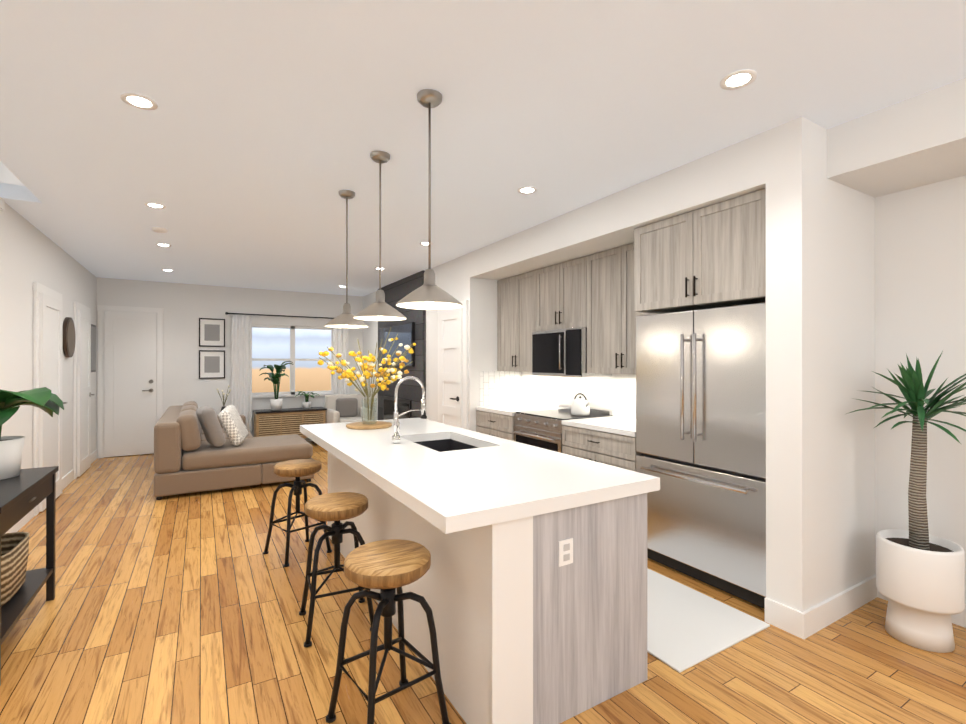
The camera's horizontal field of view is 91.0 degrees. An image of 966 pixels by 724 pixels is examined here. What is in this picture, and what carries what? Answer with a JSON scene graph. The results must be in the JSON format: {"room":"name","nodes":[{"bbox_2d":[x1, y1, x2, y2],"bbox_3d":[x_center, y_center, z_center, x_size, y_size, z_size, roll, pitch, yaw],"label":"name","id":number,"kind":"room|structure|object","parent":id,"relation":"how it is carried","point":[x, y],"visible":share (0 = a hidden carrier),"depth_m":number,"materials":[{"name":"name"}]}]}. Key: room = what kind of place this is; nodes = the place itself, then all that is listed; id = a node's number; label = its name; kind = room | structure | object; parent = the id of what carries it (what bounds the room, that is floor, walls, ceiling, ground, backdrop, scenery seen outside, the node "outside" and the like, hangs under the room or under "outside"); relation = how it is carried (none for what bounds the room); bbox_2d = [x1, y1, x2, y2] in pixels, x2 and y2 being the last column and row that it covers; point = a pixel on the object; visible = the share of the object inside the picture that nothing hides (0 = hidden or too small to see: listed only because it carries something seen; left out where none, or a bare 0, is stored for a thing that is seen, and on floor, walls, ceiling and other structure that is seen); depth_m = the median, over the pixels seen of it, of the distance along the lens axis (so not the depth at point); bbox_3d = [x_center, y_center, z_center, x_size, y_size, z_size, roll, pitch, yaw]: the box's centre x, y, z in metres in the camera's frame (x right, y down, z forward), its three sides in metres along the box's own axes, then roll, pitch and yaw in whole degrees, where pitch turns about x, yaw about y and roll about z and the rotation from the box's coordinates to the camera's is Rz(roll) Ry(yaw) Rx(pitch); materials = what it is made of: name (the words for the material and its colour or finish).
{"room":"living room and kitchen","nodes":[
{"label":"living room and kitchen","id":0,"kind":"room"},
{"bbox_2d":[0,161,24,185],"bbox_3d":[-3.154,-1.984,2.812,0.550,1.160,2.350,0,0,-31],"label":"wall","id":1,"kind":"structure","parent":0,"point":[7,175],"depth_m":3.72,"materials":[{"name":"grey paint"}]},
{"bbox_2d":[0,202,96,476],"bbox_3d":[-2.896,0.075,2.031,0.200,2.720,11.750,0,0,-31],"label":"wall","id":2,"kind":"structure","parent":0,"point":[30,253],"depth_m":4.32,"materials":[{"name":"white paint"}]},
{"bbox_2d":[0,197,4,209],"bbox_3d":[-3.196,-1.458,2.786,0.048,0.550,2.110,0,0,-31],"label":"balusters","id":3,"kind":"object","parent":2,"relation":"attached to","point":[2,203],"visible":0.5,"depth_m":3.66,"materials":[{"name":"white"}]},
{"bbox_2d":[6,509,33,532],"bbox_3d":[-1.996,1.367,0.725,0.015,0.130,8.590,0,0,-31],"label":"baseboard","id":4,"kind":"structure","parent":2,"relation":"attached to","point":[30,515],"depth_m":4.14,"materials":[{"name":"white"}]},
{"bbox_2d":[33,282,67,515],"bbox_3d":[-4.395,0.345,4.862,0.106,2.190,0.950,0,0,-31],"label":"hall door","id":5,"kind":"structure","parent":2,"relation":"in","point":[47,351],"depth_m":4.72,"materials":[{"name":"white wood"}]},
{"bbox_2d":[62,469,73,489],"bbox_3d":[-4.851,1.377,5.531,0.015,0.130,0.650,0,0,-31],"label":"baseboard","id":6,"kind":"structure","parent":2,"relation":"attached to","point":[68,478],"depth_m":5.53,"materials":[{"name":"white"}]},
{"bbox_2d":[62,317,74,356],"bbox_3d":[-4.845,-0.288,5.556,0.042,0.470,0.470,0,0,-31],"label":"round mirror","id":7,"kind":"object","parent":2,"relation":"attached to","point":[68,346],"visible":0.88,"depth_m":5.48,"materials":[{"name":"brown"}]},
{"bbox_2d":[73,301,94,478],"bbox_3d":[-5.204,0.348,6.225,0.106,2.190,0.880,0,0,-31],"label":"hall door","id":8,"kind":"structure","parent":2,"relation":"in","point":[82,394],"depth_m":6.01,"materials":[{"name":"white wood"}]},
{"bbox_2d":[91,324,95,371],"bbox_3d":[-5.592,-0.196,6.798,0.025,0.680,0.380,0,0,-31],"label":"picture","id":9,"kind":"object","parent":2,"relation":"attached to","point":[93,348],"visible":0.82,"depth_m":6.79,"materials":[{"name":"black paint"}]},
{"bbox_2d":[91,449,97,463],"bbox_3d":[-5.640,1.379,6.860,0.015,0.130,0.640,0,0,-31],"label":"baseboard","id":10,"kind":"structure","parent":2,"relation":"attached to","point":[94,455],"depth_m":6.93,"materials":[{"name":"white"}]},
{"bbox_2d":[96,277,362,457],"bbox_3d":[-4.141,0.087,8.241,6.500,2.720,0.200,0,0,-31],"label":"wall","id":11,"kind":"structure","parent":0,"point":[186,307],"depth_m":7.86,"materials":[{"name":"white paint"}]},
{"bbox_2d":[97,305,163,457],"bbox_3d":[-5.415,0.295,7.301,0.830,2.300,0.106,0,0,-31],"label":"front door","id":12,"kind":"structure","parent":11,"relation":"in","point":[130,376],"depth_m":7.30,"materials":[{"name":"white wood"}]},
{"bbox_2d":[199,350,224,378],"bbox_3d":[-4.505,0.041,7.893,0.380,0.470,0.020,0,0,-31],"label":"picture","id":13,"kind":"object","parent":11,"relation":"attached to","point":[211,364],"visible":0.96,"depth_m":7.89,"materials":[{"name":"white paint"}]},
{"bbox_2d":[199,318,224,346],"bbox_3d":[-4.505,-0.489,7.894,0.380,0.470,0.020,0,0,-31],"label":"picture","id":14,"kind":"object","parent":11,"relation":"attached to","point":[211,332],"visible":1,"depth_m":7.89,"materials":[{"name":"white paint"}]},
{"bbox_2d":[225,312,333,318],"bbox_3d":[-3.396,-0.812,8.496,2.142,0.044,0.119,0,0,-31],"label":"curtain rod","id":15,"kind":"object","parent":11,"relation":"attached to","point":[226,313],"visible":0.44,"depth_m":8.33,"materials":[{"name":"black metal"}]},
{"bbox_2d":[231,315,251,433],"bbox_3d":[-4.085,0.319,8.039,0.310,2.215,0.072,0,0,-31],"label":"curtain","id":16,"kind":"object","parent":15,"relation":"hanging from","point":[241,369],"visible":0.81,"depth_m":8.04,"materials":[{"name":"white fabric"}]},
{"bbox_2d":[332,328,348,394],"bbox_3d":[-2.663,0.321,8.884,0.300,2.215,0.072,0,0,-31],"label":"curtain","id":17,"kind":"object","parent":15,"relation":"hanging from","point":[341,342],"visible":0.44,"depth_m":8.88,"materials":[{"name":"white fabric"}]},
{"bbox_2d":[252,324,332,397],"bbox_3d":[-3.463,-0.015,8.621,1.565,1.275,0.240,0,0,-31],"label":"window","id":18,"kind":"structure","parent":11,"relation":"in","point":[292,392],"depth_m":8.57,"materials":[{"name":"white"}]},
{"bbox_2d":[363,253,513,431],"bbox_3d":[-0.780,0.086,7.643,1.070,2.720,4.260,0,0,-31],"label":"wall","id":19,"kind":"structure","parent":0,"point":[454,279],"depth_m":5.71,"materials":[{"name":"white paint"}]},
{"bbox_2d":[378,270,425,419],"bbox_3d":[-1.316,0.086,7.447,0.048,2.718,1.950,0,0,-31],"label":"cladding","id":20,"kind":"object","parent":19,"relation":"attached to","point":[395,293],"visible":0.43,"depth_m":6.98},
{"bbox_2d":[379,322,414,365],"bbox_3d":[-1.369,-0.255,7.434,0.047,0.640,1.440,0,0,-31],"label":"tv","id":21,"kind":"object","parent":20,"relation":"attached to","point":[405,332],"visible":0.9,"depth_m":7.26,"materials":[{"name":"black paint"}]},
{"bbox_2d":[383,396,410,419],"bbox_3d":[-1.364,1.004,7.446,0.023,0.878,1.200,0,0,-31],"label":"fireplace insert","id":22,"kind":"object","parent":20,"relation":"attached to","point":[404,405],"visible":0.32,"depth_m":7.51,"materials":[{"name":"black paint"}]},
{"bbox_2d":[437,300,467,429],"bbox_3d":[-0.421,0.357,5.879,0.106,2.170,0.800,0,0,-31],"label":"pantry door","id":23,"kind":"structure","parent":19,"relation":"in","point":[452,367],"depth_m":5.81,"materials":[{"name":"white wood"}]},
{"bbox_2d":[497,269,540,371],"bbox_3d":[0.535,-0.439,5.459,0.350,1.092,0.830,0,0,-31],"label":"upper cabinet","id":24,"kind":"object","parent":19,"relation":"attached to","point":[518,296],"depth_m":5.34,"materials":[{"name":"grey wood"}]},
{"bbox_2d":[0,441,965,723],"bbox_3d":[-1.116,1.497,3.144,6.500,0.120,12.250,0,0,-31],"label":"floor","id":25,"kind":"structure","parent":0,"point":[178,609],"depth_m":2.37,"materials":[{"name":"brown wood"}]},
{"bbox_2d":[0,466,58,685],"bbox_3d":[-2.606,1.035,2.341,0.587,0.798,0.974,0,0,-31],"label":"console table","id":26,"kind":"object","parent":25,"relation":"on","point":[25,492],"visible":1,"depth_m":2.53,"materials":[{"name":"black paint"}]},
{"bbox_2d":[1,532,28,606],"bbox_3d":[-2.645,1.104,2.439,0.410,0.270,0.480,0,0,-31],"label":"basket","id":27,"kind":"object","parent":26,"relation":"on","point":[14,551],"visible":0.96,"depth_m":2.50,"materials":[{"name":"wicker"}]},
{"bbox_2d":[0,387,63,479],"bbox_3d":[-2.698,0.388,2.599,0.634,0.492,0.590,0,0,-31],"label":"potted plant","id":28,"kind":"object","parent":26,"relation":"on","point":[45,399],"visible":1,"depth_m":2.60,"materials":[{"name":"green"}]},
{"bbox_2d":[154,401,313,499],"bbox_3d":[-3.339,1.005,6.360,1.600,0.873,2.450,0,0,-31],"label":"sofa","id":29,"kind":"object","parent":25,"relation":"on","point":[188,458],"visible":0.94,"depth_m":5.22,"materials":[{"name":"fabric"}]},
{"bbox_2d":[196,406,225,446],"bbox_3d":[-3.115,0.733,5.429,0.240,0.462,0.513,0,0,-38],"label":"pillow","id":30,"kind":"object","parent":29,"relation":"on","point":[211,426],"visible":1,"depth_m":5.25,"materials":[{"name":"beige fabric"}]},
{"bbox_2d":[218,405,247,445],"bbox_3d":[-2.956,0.746,5.628,0.256,0.451,0.507,0,0,-18],"label":"pillow","id":31,"kind":"object","parent":29,"relation":"on","point":[232,423],"visible":1,"depth_m":5.45,"materials":[{"name":"white fabric"}]},
{"bbox_2d":[253,407,326,437],"bbox_3d":[-3.332,1.131,8.207,1.140,0.628,0.420,0,0,-31],"label":"sideboard","id":32,"kind":"object","parent":25,"relation":"on","point":[283,421],"visible":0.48,"depth_m":8.00,"materials":[{"name":"brown wood"}]},
{"bbox_2d":[259,361,292,410],"bbox_3d":[-3.504,0.398,8.055,0.554,0.834,0.524,0,0,-31],"label":"potted plant","id":33,"kind":"object","parent":32,"relation":"on","point":[276,402],"visible":1,"depth_m":8.00,"materials":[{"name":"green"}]},
{"bbox_2d":[295,391,319,408],"bbox_3d":[-3.108,0.664,8.347,0.406,0.303,0.392,0,0,-31],"label":"potted plant","id":34,"kind":"object","parent":32,"relation":"on","point":[306,404],"visible":0.98,"depth_m":8.29,"materials":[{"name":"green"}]},
{"bbox_2d":[263,459,331,566],"bbox_3d":[-1.396,1.099,3.577,0.371,0.673,0.372,0,0,42],"label":"bar stool","id":35,"kind":"object","parent":25,"relation":"on","point":[297,468],"visible":0.92,"depth_m":3.55,"materials":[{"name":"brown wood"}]},
{"bbox_2d":[299,492,373,646],"bbox_3d":[-0.807,1.098,2.624,0.371,0.673,0.372,0,0,-25],"label":"bar stool","id":36,"kind":"object","parent":25,"relation":"on","point":[336,507],"visible":0.88,"depth_m":2.56,"materials":[{"name":"brown wood"}]},
{"bbox_2d":[324,394,373,422],"bbox_3d":[-2.375,1.016,8.398,0.700,0.858,0.730,0,0,-31],"label":"armchair","id":37,"kind":"object","parent":25,"relation":"on","point":[341,408],"visible":0.38,"depth_m":8.44,"materials":[{"name":"fabric"}]},
{"bbox_2d":[326,539,450,723],"bbox_3d":[-0.376,1.096,1.880,0.372,0.673,0.372,0,0,-39],"label":"bar stool","id":38,"kind":"object","parent":25,"relation":"on","point":[387,568],"visible":1,"depth_m":1.85,"materials":[{"name":"brown wood"}]},
{"bbox_2d":[327,450,646,723],"bbox_3d":[-0.267,1.003,3.042,0.838,0.863,2.592,0,0,-31],"label":"kitchen island","id":39,"kind":"object","parent":25,"relation":"on","point":[530,585],"depth_m":1.93,"materials":[{"name":"white wood"}]},
{"bbox_2d":[300,418,659,533],"bbox_3d":[-0.358,0.544,3.005,1.060,0.055,2.704,0,0,-31],"label":"island countertop","id":40,"kind":"structure","parent":39,"relation":"on","point":[496,481],"depth_m":2.17,"materials":[{"name":"white stone"}]},
{"bbox_2d":[346,421,391,429],"bbox_3d":[-0.910,0.506,3.797,0.360,0.022,0.360,0,0,-31],"label":"board","id":41,"kind":"object","parent":40,"relation":"on","point":[368,426],"visible":0.85,"depth_m":3.70,"materials":[{"name":"brown wood"}]},
{"bbox_2d":[362,398,376,423],"bbox_3d":[-0.910,0.393,3.797,0.120,0.200,0.120,0,0,-31],"label":"vase","id":42,"kind":"object","parent":41,"relation":"on","point":[363,414],"visible":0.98,"depth_m":3.78,"materials":[{"name":"clear glass"}]},
{"bbox_2d":[317,327,415,419],"bbox_3d":[-0.918,0.088,3.764,0.736,0.750,0.713,0,0,-31],"label":"flowers","id":43,"kind":"object","parent":42,"relation":"in","point":[350,374],"visible":1,"depth_m":3.75,"materials":[{"name":"yellow plant"}]},
{"bbox_2d":[392,376,426,443],"bbox_3d":[-0.459,0.303,3.045,0.237,0.426,0.107,0,0,-31],"label":"faucet","id":44,"kind":"object","parent":40,"relation":"on","point":[396,438],"visible":1,"depth_m":3.02,"materials":[{"name":"silver metal"}]},
{"bbox_2d":[408,438,475,449],"bbox_3d":[-0.247,0.681,3.132,0.440,0.242,0.721,0,0,-31],"label":"sink","id":45,"kind":"object","parent":40,"relation":"in","point":[436,443],"depth_m":3.46,"materials":[{"name":"black metal"}]},
{"bbox_2d":[476,408,514,440],"bbox_3d":[0.389,1.001,5.399,0.642,0.878,0.761,0,0,-31],"label":"base cabinet","id":46,"kind":"object","parent":25,"relation":"on","point":[497,424],"depth_m":5.20,"materials":[{"name":"grey wood"}]},
{"bbox_2d":[480,404,554,415],"bbox_3d":[0.387,0.542,5.398,0.646,0.040,0.763,0,0,-31],"label":"countertop","id":47,"kind":"structure","parent":46,"relation":"on","point":[511,409],"depth_m":5.32,"materials":[{"name":"white stone"}]},
{"bbox_2d":[512,405,611,452],"bbox_3d":[0.756,0.940,4.722,0.690,0.940,0.760,0,0,-31],"label":"range","id":48,"kind":"object","parent":25,"relation":"on","point":[540,428],"visible":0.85,"depth_m":4.57,"materials":[{"name":"silver metal"}]},
{"bbox_2d":[571,393,590,415],"bbox_3d":[0.956,0.406,4.573,0.184,0.212,0.237,0,0,-31],"label":"kettle","id":49,"kind":"object","parent":48,"relation":"on","point":[580,406],"visible":1,"depth_m":4.53,"materials":[{"name":"white"}]},
{"bbox_2d":[562,424,640,471],"bbox_3d":[1.194,0.998,4.043,0.642,0.878,0.835,0,0,-31],"label":"base cabinet","id":50,"kind":"object","parent":25,"relation":"on","point":[610,440],"depth_m":3.83,"materials":[{"name":"grey wood"}]},
{"bbox_2d":[562,416,635,435],"bbox_3d":[1.192,0.539,4.043,0.646,0.040,0.837,0,0,-31],"label":"countertop","id":51,"kind":"structure","parent":50,"relation":"on","point":[610,423],"depth_m":4.00,"materials":[{"name":"white stone"}]},
{"bbox_2d":[636,302,765,608],"bbox_3d":[1.623,0.544,3.238,0.716,1.763,0.958,0,0,-31],"label":"refrigerator","id":52,"kind":"object","parent":25,"relation":"on","point":[701,411],"visible":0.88,"depth_m":3.00,"materials":[{"name":"grey metal"}]},
{"bbox_2d":[647,568,769,672],"bbox_3d":[0.929,1.430,2.893,0.760,0.012,1.190,0,0,-31],"label":"mat","id":53,"kind":"object","parent":25,"relation":"on","point":[687,627],"visible":0.46,"depth_m":2.58,"materials":[{"name":"white fabric"}]},
{"bbox_2d":[846,351,965,652],"bbox_3d":[2.261,0.685,2.406,0.592,1.497,0.593,0,0,-31],"label":"yucca plant","id":54,"kind":"object","parent":25,"relation":"on","point":[920,577],"visible":1,"depth_m":2.41,"materials":[{"name":"green plant"}]},
{"bbox_3d":[-4.185,1.157,7.666,0.400,0.573,0.400,0,0,-31],"label":"side table","id":55,"kind":"object","parent":25,"relation":"on","visible":0},
{"bbox_2d":[217,385,230,411],"bbox_3d":[-4.186,0.625,7.667,0.212,0.488,0.197,0,0,-31],"label":"dried arrangement","id":56,"kind":"object","parent":55,"relation":"on","point":[223,407],"visible":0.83,"depth_m":7.65,"materials":[{"name":"grey"}]},
{"bbox_2d":[0,0,965,295],"bbox_3d":[-1.116,-1.343,3.149,6.500,0.120,12.250,0,0,-31],"label":"ceiling","id":57,"kind":"structure","parent":0,"point":[254,140],"depth_m":2.40,"materials":[{"name":"white paint"}]},
{"bbox_2d":[120,93,157,109],"bbox_3d":[-1.691,-1.281,2.336,0.149,0.005,0.149,0,0,35],"label":"recessed light","id":58,"kind":"object","parent":57,"relation":"in","point":[135,100],"depth_m":2.33,"materials":[{"name":"white plastic"}]},
{"bbox_2d":[144,202,165,208],"bbox_3d":[-2.677,-1.278,3.879,0.149,0.005,0.149,0,0,-40],"label":"recessed light","id":59,"kind":"object","parent":57,"relation":"in","point":[150,204],"depth_m":3.88,"materials":[{"name":"white"}]},
{"bbox_2d":[152,227,167,232],"bbox_3d":[-3.103,-1.263,4.556,0.130,0.033,0.130,0,0,-31],"label":"smoke detector","id":60,"kind":"object","parent":57,"relation":"attached to","point":[159,230],"visible":1,"depth_m":4.52,"materials":[{"name":"white plastic"}]},
{"bbox_2d":[155,243,171,246],"bbox_3d":[-3.484,-1.275,5.179,0.149,0.005,0.149,0,0,20],"label":"recessed light","id":61,"kind":"object","parent":57,"relation":"in","point":[158,244],"depth_m":5.19,"materials":[{"name":"white"}]},
{"bbox_2d":[325,190,368,327],"bbox_3d":[-1.029,-0.774,3.589,0.324,1.014,0.324,0,0,-31],"label":"pendant light","id":62,"kind":"object","parent":57,"relation":"hanging from","point":[345,319],"visible":0.96,"depth_m":3.56,"materials":[{"name":"silver metal"}]},
{"bbox_2d":[353,151,405,320],"bbox_3d":[-0.636,-0.775,2.938,0.324,1.014,0.324,0,0,-31],"label":"pendant light","id":63,"kind":"object","parent":57,"relation":"hanging from","point":[380,309],"visible":1,"depth_m":2.91,"materials":[{"name":"silver metal"}]},
{"bbox_2d":[419,242,432,245],"bbox_3d":[-0.610,-1.276,5.118,0.149,0.005,0.149,0,0,35],"label":"recessed light","id":64,"kind":"object","parent":57,"relation":"in","point":[421,243],"depth_m":5.11,"materials":[{"name":"white"}]},
{"bbox_2d":[396,89,462,309],"bbox_3d":[-0.258,-0.776,2.291,0.324,1.014,0.324,0,0,-31],"label":"pendant light","id":65,"kind":"object","parent":57,"relation":"hanging from","point":[429,294],"visible":1,"depth_m":2.27,"materials":[{"name":"silver metal"}]},
{"bbox_2d":[517,186,536,193],"bbox_3d":[0.329,-1.279,3.536,0.149,0.005,0.149,0,0,35],"label":"recessed light","id":66,"kind":"object","parent":57,"relation":"in","point":[527,189],"depth_m":3.53,"materials":[{"name":"white plastic"}]},
{"bbox_2d":[470,132,765,279],"bbox_3d":[1.023,-1.136,4.277,0.730,0.290,3.375,0,0,-31],"label":"soffit","id":67,"kind":"structure","parent":57,"relation":"attached to","point":[616,219],"depth_m":3.53,"materials":[{"name":"white paint"}]},
{"bbox_2d":[720,69,756,89],"bbox_3d":[1.160,-1.281,2.157,0.149,0.005,0.149,0,0,20],"label":"recessed light","id":68,"kind":"object","parent":57,"relation":"in","point":[739,79],"depth_m":2.15,"materials":[{"name":"white plastic"}]},
{"bbox_2d":[827,78,965,196],"bbox_3d":[3.159,-1.152,1.082,0.600,0.270,3.930,0,0,-31],"label":"ceiling soffit","id":69,"kind":"structure","parent":57,"relation":"attached to","point":[915,141],"depth_m":2.41,"materials":[{"name":"white paint"}]},
{"bbox_2d":[765,116,874,611],"bbox_3d":[2.078,0.076,2.831,1.070,2.720,0.185,0,0,-31],"label":"wall","id":70,"kind":"structure","parent":0,"point":[820,368],"depth_m":2.60,"materials":[{"name":"white paint"}]},
{"bbox_2d":[798,574,878,638],"bbox_3d":[2.025,1.371,2.680,0.855,0.130,0.015,0,0,-31],"label":"baseboard","id":71,"kind":"structure","parent":70,"relation":"attached to","point":[814,619],"depth_m":2.63,"materials":[{"name":"white wood"}]},
{"bbox_2d":[875,175,965,602],"bbox_3d":[3.503,0.073,1.284,0.200,2.720,3.930,0,0,-31],"label":"wall","id":72,"kind":"structure","parent":0,"point":[920,272],"depth_m":2.72,"materials":[{"name":"white paint"}]},
{"bbox_2d":[879,592,965,627],"bbox_3d":[3.410,1.368,1.226,0.015,0.130,3.930,0,0,-31],"label":"baseboard","id":73,"kind":"structure","parent":72,"relation":"attached to","point":[958,619],"depth_m":2.58,"materials":[{"name":"white"}]},
{"bbox_3d":[1.483,0.080,4.548,0.340,2.720,3.375,0,0,-31],"label":"wall","id":74,"kind":"structure","parent":0,"visible":0},
{"bbox_2d":[480,371,635,418],"bbox_3d":[0.827,0.314,4.730,0.599,0.413,2.389,0,0,-31],"label":"tile backsplash","id":75,"kind":"structure","parent":74,"relation":"attached to","point":[615,394],"depth_m":5.29,"materials":[{"name":"white tile"}]},
{"bbox_2d":[541,256,584,330],"bbox_3d":[0.915,-0.655,4.819,0.350,0.662,0.771,0,0,-31],"label":"upper cabinet","id":76,"kind":"object","parent":74,"relation":"attached to","point":[562,284],"depth_m":4.68,"materials":[{"name":"grey wood"}]},
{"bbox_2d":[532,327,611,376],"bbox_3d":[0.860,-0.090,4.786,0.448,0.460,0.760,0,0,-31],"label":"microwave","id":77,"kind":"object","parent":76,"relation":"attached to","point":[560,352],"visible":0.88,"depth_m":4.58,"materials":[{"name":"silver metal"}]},
{"bbox_2d":[585,243,635,374],"bbox_3d":[1.312,-0.441,4.150,0.350,1.092,0.895,0,0,-31],"label":"upper cabinet","id":78,"kind":"object","parent":74,"relation":"attached to","point":[610,322],"depth_m":4.16,"materials":[{"name":"grey wood"}]},
{"bbox_2d":[633,188,765,315],"bbox_3d":[1.655,-0.681,3.264,0.665,0.616,0.979,0,0,-31],"label":"upper cabinet","id":79,"kind":"object","parent":74,"relation":"attached to","point":[711,256],"depth_m":3.04,"materials":[{"name":"grey wood"}]}
]}

